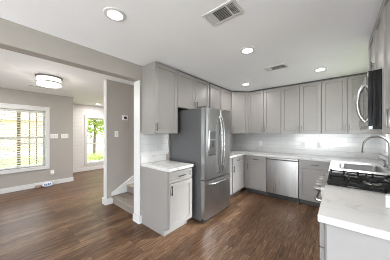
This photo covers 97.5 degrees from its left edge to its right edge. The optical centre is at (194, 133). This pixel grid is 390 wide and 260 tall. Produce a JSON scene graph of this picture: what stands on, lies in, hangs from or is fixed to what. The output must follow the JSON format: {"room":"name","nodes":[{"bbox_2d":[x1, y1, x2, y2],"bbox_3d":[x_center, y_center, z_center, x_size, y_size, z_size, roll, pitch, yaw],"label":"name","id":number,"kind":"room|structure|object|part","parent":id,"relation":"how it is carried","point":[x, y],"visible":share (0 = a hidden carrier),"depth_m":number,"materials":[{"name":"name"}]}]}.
{"room":"kitchen","nodes":[
{"label":"kitchen","id":0,"kind":"room"},
{"bbox_2d":[0,87,72,188],"bbox_3d":[-5.028,0.170,3.246,0.120,2.420,4.530,0,0,40],"label":"wall","id":1,"kind":"structure","parent":0,"point":[61,107],"depth_m":4.59,"materials":[{"name":"beige paint"}]},
{"bbox_2d":[0,108,44,169],"bbox_3d":[-4.210,0.134,4.178,0.050,1.409,0.806,0,0,40],"label":"window blind","id":2,"kind":"object","parent":1,"relation":"attached to","point":[1,109],"visible":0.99,"depth_m":4.16,"materials":[{"name":"white plastic"}]},
{"bbox_3d":[-4.210,0.827,4.178,0.040,0.022,0.806,0,0,40],"label":"rail","id":3,"kind":"part","parent":2,"relation":"part of","materials":[{"name":"white plastic"}]},
{"bbox_2d":[0,103,49,173],"bbox_3d":[-4.216,0.125,4.183,0.145,1.620,1.030,0,0,40],"label":"window","id":4,"kind":"structure","parent":1,"relation":"attached to","point":[46,119],"depth_m":4.40,"materials":[{"name":"white paint"}]},
{"bbox_2d":[0,177,72,193],"bbox_3d":[-4.976,1.323,3.203,0.016,0.115,4.530,0,0,40],"label":"baseboard","id":5,"kind":"structure","parent":1,"relation":"attached to","point":[28,186],"depth_m":4.24,"materials":[{"name":"white paint"}]},
{"bbox_2d":[50,134,57,137],"bbox_3d":[-3.798,0.080,4.616,0.010,0.118,0.165,0,0,40],"label":"light switch","id":6,"kind":"object","parent":1,"relation":"attached to","point":[51,135],"visible":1,"depth_m":4.61,"materials":[{"name":"white plastic"}]},
{"bbox_2d":[0,18,170,214],"bbox_3d":[-1.373,0.170,2.099,0.140,2.420,7.460,0,0,40],"label":"wall","id":7,"kind":"structure","parent":0,"point":[15,37],"depth_m":1.91,"materials":[{"name":"beige paint"}]},
{"bbox_2d":[134,80,139,215],"bbox_3d":[-0.903,0.228,2.662,0.164,2.075,0.012,0,0,40],"label":"trim","id":8,"kind":"structure","parent":7,"relation":"attached to","point":[136,83],"depth_m":2.64,"materials":[{"name":"white paint"}]},
{"bbox_2d":[133,213,141,223],"bbox_3d":[-0.882,1.323,2.686,0.176,0.115,0.110,0,0,40],"label":"baseboard","id":9,"kind":"structure","parent":7,"relation":"attached to","point":[138,219],"depth_m":2.62,"materials":[{"name":"white paint"}]},
{"bbox_2d":[141,62,177,133],"bbox_3d":[-0.543,-0.507,2.693,0.364,1.030,0.453,0,0,40],"label":"upper cabinet","id":10,"kind":"object","parent":7,"relation":"attached to","point":[159,82],"visible":1,"depth_m":2.56,"materials":[{"name":"grey paint"}]},
{"bbox_3d":[-0.431,-0.507,2.598,0.022,1.019,0.446,0,0,40],"label":"door","id":11,"kind":"part","parent":10,"relation":"part of","materials":[{"name":"grey paint"}]},
{"bbox_2d":[140,132,231,156],"bbox_3d":[0.117,0.172,3.765,0.008,0.384,2.977,0,0,40],"label":"backsplash","id":12,"kind":"structure","parent":7,"relation":"attached to","point":[150,144],"depth_m":2.82,"materials":[{"name":"white tile"}]},
{"bbox_2d":[178,70,208,110],"bbox_3d":[-0.113,-0.730,3.207,0.364,0.619,0.878,0,0,40],"label":"upper cabinet","id":13,"kind":"object","parent":7,"relation":"attached to","point":[193,92],"visible":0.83,"depth_m":3.04,"materials":[{"name":"grey paint"}]},
{"bbox_3d":[-0.142,-0.718,2.945,0.022,0.585,0.433,0,0,40],"label":"door","id":14,"kind":"part","parent":13,"relation":"part of","materials":[{"name":"grey paint"}]},
{"bbox_3d":[0.141,-0.718,3.282,0.022,0.585,0.433,0,0,40],"label":"door","id":15,"kind":"part","parent":13,"relation":"part of","materials":[{"name":"grey paint"}]},
{"bbox_2d":[209,82,231,133],"bbox_3d":[0.484,-0.515,3.921,0.364,1.047,0.903,0,0,40],"label":"upper cabinet","id":16,"kind":"object","parent":7,"relation":"attached to","point":[220,98],"visible":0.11,"depth_m":3.77,"materials":[{"name":"grey paint"}]},
{"bbox_3d":[0.448,-0.500,3.650,0.022,1.005,0.435,0,0,40],"label":"door","id":17,"kind":"part","parent":16,"relation":"part of","materials":[{"name":"grey paint"}]},
{"bbox_3d":[0.737,-0.500,3.995,0.022,1.005,0.453,0,0,40],"label":"door","id":18,"kind":"part","parent":16,"relation":"part of","materials":[{"name":"grey paint"}]},
{"bbox_2d":[231,91,247,133],"bbox_3d":[1.091,-0.515,4.450,0.617,1.047,0.684,0,0,40],"label":"upper cabinet","id":19,"kind":"object","parent":7,"relation":"attached to","point":[239,98],"visible":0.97,"depth_m":4.21,"materials":[{"name":"grey paint"}]},
{"bbox_2d":[73,103,103,168],"bbox_3d":[-3.610,0.170,6.844,0.120,2.420,3.050,0,0,40],"label":"wall","id":20,"kind":"structure","parent":0,"point":[79,110],"depth_m":6.15,"materials":[{"name":"greige paint"}]},
{"bbox_2d":[73,165,103,172],"bbox_3d":[-3.513,1.323,6.854,0.016,0.115,2.910,0,0,40],"label":"baseboard","id":21,"kind":"structure","parent":20,"relation":"attached to","point":[102,166],"depth_m":6.31,"materials":[{"name":"white paint"}]},
{"bbox_2d":[84,114,103,164],"bbox_3d":[-3.667,0.242,6.742,0.145,1.855,1.270,0,0,40],"label":"window","id":22,"kind":"structure","parent":20,"relation":"in","point":[86,117],"depth_m":6.38,"materials":[{"name":"white paint"}]},
{"bbox_2d":[107,79,133,198],"bbox_3d":[-0.777,0.170,4.495,0.120,2.420,3.020,0,0,40],"label":"wall","id":23,"kind":"structure","parent":0,"point":[120,96],"depth_m":3.49,"materials":[{"name":"beige paint"}]},
{"bbox_2d":[104,79,106,198],"bbox_3d":[-1.750,0.113,3.332,0.120,2.305,0.012,0,0,40],"label":"trim","id":24,"kind":"structure","parent":23,"relation":"attached to","point":[105,80],"depth_m":3.31,"materials":[{"name":"white paint"}]},
{"bbox_2d":[102,197,111,205],"bbox_3d":[-0.789,1.323,4.482,0.152,0.115,3.055,0,0,40],"label":"baseboard","id":25,"kind":"structure","parent":23,"relation":"attached to","point":[108,201],"depth_m":3.31,"materials":[{"name":"white paint"}]},
{"bbox_2d":[0,168,319,259],"bbox_3d":[-1.258,1.420,2.003,9.940,0.080,7.700,0,0,40],"label":"floor","id":26,"kind":"structure","parent":0,"point":[70,220],"depth_m":2.40,"materials":[{"name":"brown wood"}]},
{"bbox_2d":[42,182,52,186],"bbox_3d":[-3.827,1.324,4.444,0.106,0.110,0.210,0,0,44],"label":"package","id":27,"kind":"object","parent":26,"relation":"on","point":[46,184],"visible":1,"depth_m":4.41},
{"bbox_2d":[111,175,133,214],"bbox_3d":[-0.346,0.573,4.178,0.946,1.615,2.947,0,0,40],"label":"staircase","id":28,"kind":"structure","parent":26,"relation":"on","point":[123,196],"depth_m":3.36,"materials":[{"name":"carpet"}]},
{"bbox_2d":[141,166,191,235],"bbox_3d":[-0.426,0.944,2.598,0.664,0.872,0.468,0,0,40],"label":"base cabinet","id":29,"kind":"object","parent":26,"relation":"on","point":[166,197],"visible":1,"depth_m":2.40,"materials":[{"name":"grey paint"}]},
{"bbox_3d":[-0.591,0.944,2.440,0.614,0.872,0.014,0,0,40],"label":"panel","id":30,"kind":"part","parent":29,"relation":"part of","materials":[{"name":"grey paint"}]},
{"bbox_2d":[141,154,192,171],"bbox_3d":[-0.430,0.436,2.608,0.655,0.140,0.490,0,0,40],"label":"countertop","id":31,"kind":"structure","parent":29,"relation":"on","point":[158,162],"depth_m":2.60,"materials":[{"name":"white stone"}]},
{"bbox_3d":[-0.194,0.591,2.414,0.022,0.148,0.448,0,0,40],"label":"drawer","id":32,"kind":"part","parent":29,"relation":"part of","materials":[{"name":"grey paint"}]},
{"bbox_3d":[-0.194,0.970,2.414,0.022,0.590,0.448,0,0,40],"label":"door","id":33,"kind":"part","parent":29,"relation":"part of","materials":[{"name":"grey paint"}]},
{"bbox_2d":[171,106,230,222],"bbox_3d":[0.156,0.482,3.073,0.836,1.795,0.805,0,0,40],"label":"refrigerator","id":34,"kind":"object","parent":26,"relation":"on","point":[202,139],"visible":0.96,"depth_m":2.73,"materials":[{"name":"silver metal"}]},
{"bbox_3d":[0.259,0.162,2.725,0.093,1.104,0.398,0,0,40],"label":"door","id":35,"kind":"part","parent":34,"relation":"part of","materials":[{"name":"silver metal"}]},
{"bbox_3d":[0.388,1.016,2.879,0.093,0.579,0.801,0,0,40],"label":"freezer drawer","id":36,"kind":"part","parent":34,"relation":"part of","materials":[{"name":"silver metal"}]},
{"bbox_3d":[0.436,0.780,2.839,0.085,0.026,0.698,0,0,40],"label":"handle","id":37,"kind":"part","parent":34,"relation":"part of","materials":[{"name":"metal"}]},
{"bbox_3d":[0.420,0.190,2.805,0.088,0.950,0.026,0,0,40],"label":"handle","id":38,"kind":"part","parent":34,"relation":"part of","materials":[{"name":"metal"}]},
{"bbox_3d":[0.466,0.190,2.861,0.088,0.950,0.026,0,0,40],"label":"handle","id":39,"kind":"part","parent":34,"relation":"part of","materials":[{"name":"metal"}]},
{"bbox_3d":[0.517,0.162,3.034,0.093,1.104,0.398,0,0,40],"label":"door","id":40,"kind":"part","parent":34,"relation":"part of","materials":[{"name":"silver metal"}]},
{"bbox_2d":[230,155,243,196],"bbox_3d":[0.638,0.944,3.871,0.664,0.872,0.955,0,0,40],"label":"base cabinet","id":41,"kind":"object","parent":26,"relation":"on","point":[236,163],"visible":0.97,"depth_m":3.73,"materials":[{"name":"grey paint"}]},
{"bbox_3d":[0.948,0.591,3.780,0.022,0.148,0.510,0,0,40],"label":"drawer","id":42,"kind":"part","parent":41,"relation":"part of","materials":[{"name":"grey paint"}]},
{"bbox_3d":[0.948,0.970,3.780,0.022,0.590,0.510,0,0,40],"label":"door","id":43,"kind":"part","parent":41,"relation":"part of","materials":[{"name":"grey paint"}]},
{"bbox_2d":[230,146,389,176],"bbox_3d":[1.621,0.436,3.302,2.907,0.140,1.772,0,0,40],"label":"countertop","id":44,"kind":"structure","parent":41,"relation":"on","point":[335,157],"depth_m":3.36,"materials":[{"name":"white stone"}]},
{"bbox_2d":[339,163,386,172],"bbox_3d":[2.248,0.560,2.330,0.428,0.192,0.568,0,0,40],"label":"sink","id":45,"kind":"object","parent":44,"relation":"in","point":[370,168],"visible":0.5,"depth_m":2.49,"materials":[{"name":"metal"}]},
{"bbox_2d":[361,136,389,170],"bbox_3d":[2.373,0.248,2.236,0.288,0.435,0.095,0,0,40],"label":"faucet","id":46,"kind":"object","parent":44,"relation":"on","point":[384,138],"visible":0.99,"depth_m":2.18,"materials":[{"name":"silver metal"}]},
{"bbox_2d":[244,155,267,195],"bbox_3d":[1.538,0.944,4.102,0.509,0.872,0.644,0,0,40],"label":"base cabinet","id":47,"kind":"object","parent":26,"relation":"on","point":[255,167],"visible":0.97,"depth_m":3.87,"materials":[{"name":"grey paint"}]},
{"bbox_3d":[1.383,0.591,3.859,0.429,0.148,0.022,0,0,40],"label":"drawer","id":48,"kind":"part","parent":47,"relation":"part of","materials":[{"name":"grey paint"}]},
{"bbox_3d":[1.383,0.970,3.859,0.429,0.590,0.022,0,0,40],"label":"door","id":49,"kind":"part","parent":47,"relation":"part of","materials":[{"name":"grey paint"}]},
{"bbox_2d":[267,157,299,202],"bbox_3d":[1.964,0.947,3.735,0.592,0.866,0.610,0,0,40],"label":"dishwasher","id":50,"kind":"object","parent":26,"relation":"on","point":[282,173],"visible":0.96,"depth_m":3.49,"materials":[{"name":"metal"}]},
{"bbox_2d":[299,159,330,206],"bbox_3d":[2.403,0.944,3.379,0.520,0.872,0.644,0,0,40],"label":"base cabinet","id":51,"kind":"object","parent":26,"relation":"on","point":[309,170],"visible":0.49,"depth_m":3.22,"materials":[{"name":"grey paint"}]},
{"bbox_3d":[2.219,0.970,3.159,0.515,0.590,0.022,0,0,40],"label":"door","id":52,"kind":"part","parent":51,"relation":"part of","materials":[{"name":"grey paint"}]},
{"bbox_3d":[2.219,0.591,3.159,0.515,0.148,0.022,0,0,40],"label":"drawer","id":53,"kind":"part","parent":51,"relation":"part of","materials":[{"name":"grey paint"}]},
{"bbox_2d":[314,169,389,201],"bbox_3d":[1.632,0.906,1.648,0.747,0.947,0.738,0,0,40],"label":"gas range","id":54,"kind":"object","parent":26,"relation":"on","point":[373,183],"visible":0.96,"depth_m":1.65,"materials":[{"name":"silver metal"}]},
{"bbox_3d":[1.372,0.633,1.865,0.069,0.031,0.666,0,0,40],"label":"handle","id":55,"kind":"part","parent":54,"relation":"part of","materials":[{"name":"metal"}]},
{"bbox_3d":[1.190,0.534,1.654,0.057,0.060,0.060,0,0,40],"label":"knob","id":56,"kind":"part","parent":54,"relation":"part of","materials":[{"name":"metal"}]},
{"bbox_3d":[1.411,0.537,1.833,0.054,0.085,0.734,0,0,40],"label":"control panel","id":57,"kind":"part","parent":54,"relation":"part of","materials":[{"name":"silver metal"}]},
{"bbox_2d":[326,171,389,193],"bbox_3d":[1.668,0.470,1.618,0.653,0.048,0.738,0,0,40],"label":"cooktop","id":58,"kind":"object","parent":54,"relation":"in","point":[373,183],"depth_m":1.63,"materials":[{"name":"black metal"}]},
{"bbox_3d":[1.663,0.467,1.607,0.125,0.016,0.125,0,0,40],"label":"burner","id":59,"kind":"part","parent":54,"relation":"part of","materials":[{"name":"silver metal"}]},
{"bbox_2d":[318,222,389,259],"bbox_3d":[1.194,0.944,1.064,0.684,0.872,0.704,0,0,40],"label":"base cabinet","id":60,"kind":"object","parent":26,"relation":"on","point":[335,243],"visible":0.48,"depth_m":0.91,"materials":[{"name":"grey paint"}]},
{"bbox_3d":[0.964,0.592,1.266,0.022,0.148,0.683,0,0,40],"label":"drawer","id":61,"kind":"part","parent":60,"relation":"part of","materials":[{"name":"grey paint"}]},
{"bbox_3d":[0.964,0.820,1.266,0.022,0.291,0.683,0,0,40],"label":"drawer","id":62,"kind":"part","parent":60,"relation":"part of","materials":[{"name":"grey paint"}]},
{"bbox_2d":[318,185,389,240],"bbox_3d":[1.190,0.486,1.049,0.660,0.040,0.735,0,0,40],"label":"countertop","id":63,"kind":"structure","parent":60,"relation":"on","point":[364,212],"depth_m":1.02,"materials":[{"name":"white stone"}]},
{"bbox_2d":[385,194,389,208],"bbox_3d":[1.234,0.427,1.052,0.062,0.078,0.082,0,0,-39],"label":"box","id":64,"kind":"object","parent":63,"relation":"on","point":[387,196],"visible":1,"depth_m":1.06,"materials":[{"name":"white plastic"}]},
{"bbox_2d":[0,0,382,106],"bbox_3d":[-1.258,-1.090,2.003,9.940,0.100,7.700,0,0,40],"label":"ceiling","id":65,"kind":"structure","parent":0,"point":[307,36],"depth_m":1.90,"materials":[{"name":"paint"}]},
{"bbox_2d":[35,74,62,87],"bbox_3d":[-2.704,-0.945,3.173,0.390,0.189,0.390,0,0,40],"label":"flush light","id":66,"kind":"object","parent":65,"relation":"attached to","point":[45,80],"visible":1,"depth_m":3.06,"materials":[{"name":"white glass"}]},
{"bbox_2d":[103,7,125,21],"bbox_3d":[-0.702,-1.035,1.499,0.184,0.008,0.184,0,0,40],"label":"recessed light","id":67,"kind":"object","parent":65,"relation":"in","point":[112,12],"visible":1,"depth_m":1.49,"materials":[{"name":"white paint"}]},
{"bbox_2d":[202,0,243,26],"bbox_3d":[0.240,-1.035,1.487,0.310,0.008,0.190,0,0,40],"label":"ceiling vent","id":68,"kind":"object","parent":65,"relation":"in","point":[230,9],"visible":1,"depth_m":1.47,"materials":[{"name":"white metal"}]},
{"bbox_2d":[240,47,254,53],"bbox_3d":[0.660,-1.035,2.146,0.184,0.008,0.184,0,0,40],"label":"recessed light","id":69,"kind":"object","parent":65,"relation":"in","point":[246,50],"visible":1,"depth_m":2.14,"materials":[{"name":"white paint"}]},
{"bbox_2d":[264,63,287,71],"bbox_3d":[1.275,-1.035,2.701,0.310,0.008,0.190,0,0,40],"label":"ceiling vent","id":70,"kind":"object","parent":65,"relation":"in","point":[279,66],"visible":1,"depth_m":2.69,"materials":[{"name":"white metal"}]},
{"bbox_2d":[314,67,326,71],"bbox_3d":[2.044,-1.035,2.788,0.184,0.008,0.184,0,0,40],"label":"recessed light","id":71,"kind":"object","parent":65,"relation":"in","point":[322,68],"visible":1,"depth_m":2.78,"materials":[{"name":"white paint"}]},
{"bbox_3d":[2.290,0.170,1.741,0.120,2.420,3.310,0,0,40],"label":"wall","id":72,"kind":"structure","parent":0,"visible":0},
{"bbox_2d":[368,4,381,70],"bbox_3d":[1.796,-0.772,1.516,0.342,0.534,0.758,0,0,40],"label":"upper cabinet","id":73,"kind":"object","parent":72,"relation":"attached to","point":[375,42],"visible":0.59,"depth_m":1.55,"materials":[{"name":"grey paint"}]},
{"bbox_2d":[355,69,381,129],"bbox_3d":[1.754,-0.266,1.554,0.451,0.468,0.752,0,0,40],"label":"microwave","id":74,"kind":"object","parent":73,"relation":"attached to","point":[368,103],"visible":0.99,"depth_m":1.36,"materials":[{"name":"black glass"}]},
{"bbox_3d":[1.499,-0.266,1.544,0.072,0.345,0.027,0,0,40],"label":"handle","id":75,"kind":"part","parent":74,"relation":"part of","materials":[{"name":"metal"}]},
{"bbox_3d":[1.689,-0.280,1.714,0.025,0.436,0.589,0,0,40],"label":"door","id":76,"kind":"part","parent":74,"relation":"part of","materials":[{"name":"silver metal"}]},
{"bbox_3d":[1.447,-0.280,1.424,0.025,0.436,0.160,0,0,40],"label":"control panel","id":77,"kind":"part","parent":74,"relation":"part of","materials":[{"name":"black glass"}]},
{"bbox_3d":[1.814,-0.756,1.748,0.022,0.492,0.373,0,0,40],"label":"door","id":78,"kind":"part","parent":73,"relation":"part of","materials":[{"name":"grey paint"}]},
{"bbox_3d":[1.571,-0.756,1.457,0.022,0.492,0.373,0,0,40],"label":"door","id":79,"kind":"part","parent":73,"relation":"part of","materials":[{"name":"grey paint"}]},
{"bbox_2d":[380,134,387,156],"bbox_3d":[2.242,0.215,1.783,0.008,0.470,3.292,0,0,40],"label":"backsplash","id":80,"kind":"structure","parent":72,"relation":"attached to","point":[382,141],"depth_m":2.80,"materials":[{"name":"white tile"}]},
{"bbox_2d":[382,0,389,133],"bbox_3d":[1.326,-0.515,0.954,0.342,1.047,0.698,0,0,40],"label":"upper cabinet","id":81,"kind":"object","parent":72,"relation":"attached to","point":[386,3],"visible":1,"depth_m":1.26,"materials":[{"name":"grey paint"}]},
{"bbox_3d":[1.224,-0.092,1.077,0.028,0.120,0.011,0,0,40],"label":"handle","id":82,"kind":"part","parent":81,"relation":"part of","materials":[{"name":"silver metal"}]},
{"bbox_3d":[1.186,-0.092,1.031,0.028,0.120,0.011,0,0,40],"label":"handle","id":83,"kind":"part","parent":81,"relation":"part of","materials":[{"name":"silver metal"}]},
{"bbox_2d":[386,134,387,154],"bbox_3d":[2.667,-0.212,2.228,0.145,1.085,0.970,0,0,40],"label":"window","id":84,"kind":"structure","parent":72,"relation":"in","point":[386,134],"depth_m":2.58,"materials":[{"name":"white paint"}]},
{"bbox_3d":[0.398,0.170,5.559,7.920,2.420,0.120,0,0,40],"label":"wall","id":85,"kind":"structure","parent":0,"visible":0},
{"bbox_2d":[248,86,280,133],"bbox_3d":[1.707,-0.515,4.124,0.750,1.047,0.394,0,0,40],"label":"upper cabinet","id":86,"kind":"object","parent":85,"relation":"attached to","point":[264,105],"visible":1,"depth_m":3.97,"materials":[{"name":"grey paint"}]},
{"bbox_3d":[1.459,-0.500,4.121,0.369,1.005,0.022,0,0,40],"label":"door","id":87,"kind":"part","parent":86,"relation":"part of","materials":[{"name":"grey paint"}]},
{"bbox_3d":[1.748,-0.500,3.880,0.369,1.005,0.022,0,0,40],"label":"door","id":88,"kind":"part","parent":86,"relation":"part of","materials":[{"name":"grey paint"}]},
{"bbox_2d":[281,80,320,133],"bbox_3d":[2.269,-0.515,3.654,0.708,1.047,0.394,0,0,40],"label":"upper cabinet","id":89,"kind":"object","parent":85,"relation":"attached to","point":[300,102],"visible":1,"depth_m":3.50,"materials":[{"name":"grey paint"}]},
{"bbox_3d":[2.030,-0.500,3.644,0.348,1.005,0.022,0,0,40],"label":"door","id":90,"kind":"part","parent":89,"relation":"part of","materials":[{"name":"grey paint"}]},
{"bbox_3d":[2.302,-0.500,3.416,0.348,1.005,0.022,0,0,40],"label":"door","id":91,"kind":"part","parent":89,"relation":"part of","materials":[{"name":"grey paint"}]},
{"bbox_2d":[232,134,379,153],"bbox_3d":[2.189,0.172,3.978,2.904,0.384,0.008,0,0,40],"label":"backsplash","id":92,"kind":"structure","parent":85,"relation":"attached to","point":[329,142],"depth_m":3.69,"materials":[{"name":"white tile"}]},
{"bbox_2d":[321,72,381,133],"bbox_3d":[2.857,-0.515,3.163,0.816,1.047,0.394,0,0,40],"label":"upper cabinet","id":93,"kind":"object","parent":85,"relation":"attached to","point":[339,115],"visible":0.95,"depth_m":3.11,"materials":[{"name":"grey paint"}]},
{"bbox_3d":[2.583,-0.500,3.182,0.366,1.005,0.022,0,0,40],"label":"door","id":94,"kind":"part","parent":93,"relation":"part of","materials":[{"name":"grey paint"}]},
{"bbox_3d":[2.869,-0.500,2.942,0.366,1.005,0.022,0,0,40],"label":"door","id":95,"kind":"part","parent":93,"relation":"part of","materials":[{"name":"grey paint"}]},
{"label":"outside","id":96,"kind":"structure","parent":0,"visible":0},
{"bbox_2d":[0,138,103,167],"bbox_3d":[-8.929,1.610,20.501,80.000,0.140,80.000,0,0,40],"label":"ground","id":97,"kind":"structure","parent":96,"point":[90,140],"depth_m":13.65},
{"bbox_2d":[17,112,20,166],"bbox_3d":[-5.111,0.315,4.955,0.140,2.450,0.140,0,0,40],"label":"porch post","id":98,"kind":"object","parent":97,"relation":"on","point":[19,113],"visible":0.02,"depth_m":4.93,"materials":[{"name":"wood"}]},
{"bbox_2d":[0,111,42,146],"bbox_3d":[-25.832,-1.060,18.992,9.000,5.200,14.000,0,0,40],"label":"house","id":99,"kind":"structure","parent":97,"relation":"on","point":[3,112],"depth_m":19.78,"materials":[{"name":"beige"}]},
{"bbox_2d":[16,112,42,164],"bbox_3d":[-5.029,0.415,5.834,0.050,2.250,1.500,0,0,40],"label":"porch railing","id":100,"kind":"object","parent":97,"relation":"on","point":[26,112],"visible":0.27,"depth_m":5.48,"materials":[{"name":"wood"}]},
{"bbox_2d":[88,119,103,153],"bbox_3d":[-7.242,-1.335,12.159,4.600,5.794,4.898,0,0,40],"label":"tree","id":101,"kind":"object","parent":97,"relation":"on","point":[96,126],"visible":0.1,"depth_m":11.81,"materials":[{"name":"green plant"}]},
{"bbox_2d":[88,150,103,160],"bbox_3d":[-4.687,1.202,8.566,1.284,0.728,1.266,0,0,40],"label":"bush","id":102,"kind":"object","parent":97,"relation":"on","point":[95,155],"visible":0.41,"depth_m":8.36,"materials":[{"name":"green plant"}]},
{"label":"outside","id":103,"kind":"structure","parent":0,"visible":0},
{"bbox_2d":[0,147,103,157],"bbox_3d":[-7.586,1.534,19.378,4.500,0.009,80.000,0,0,40],"label":"road","id":104,"kind":"structure","parent":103,"point":[89,148],"depth_m":13.56,"materials":[{"name":"grey asphalt"}]}
]}

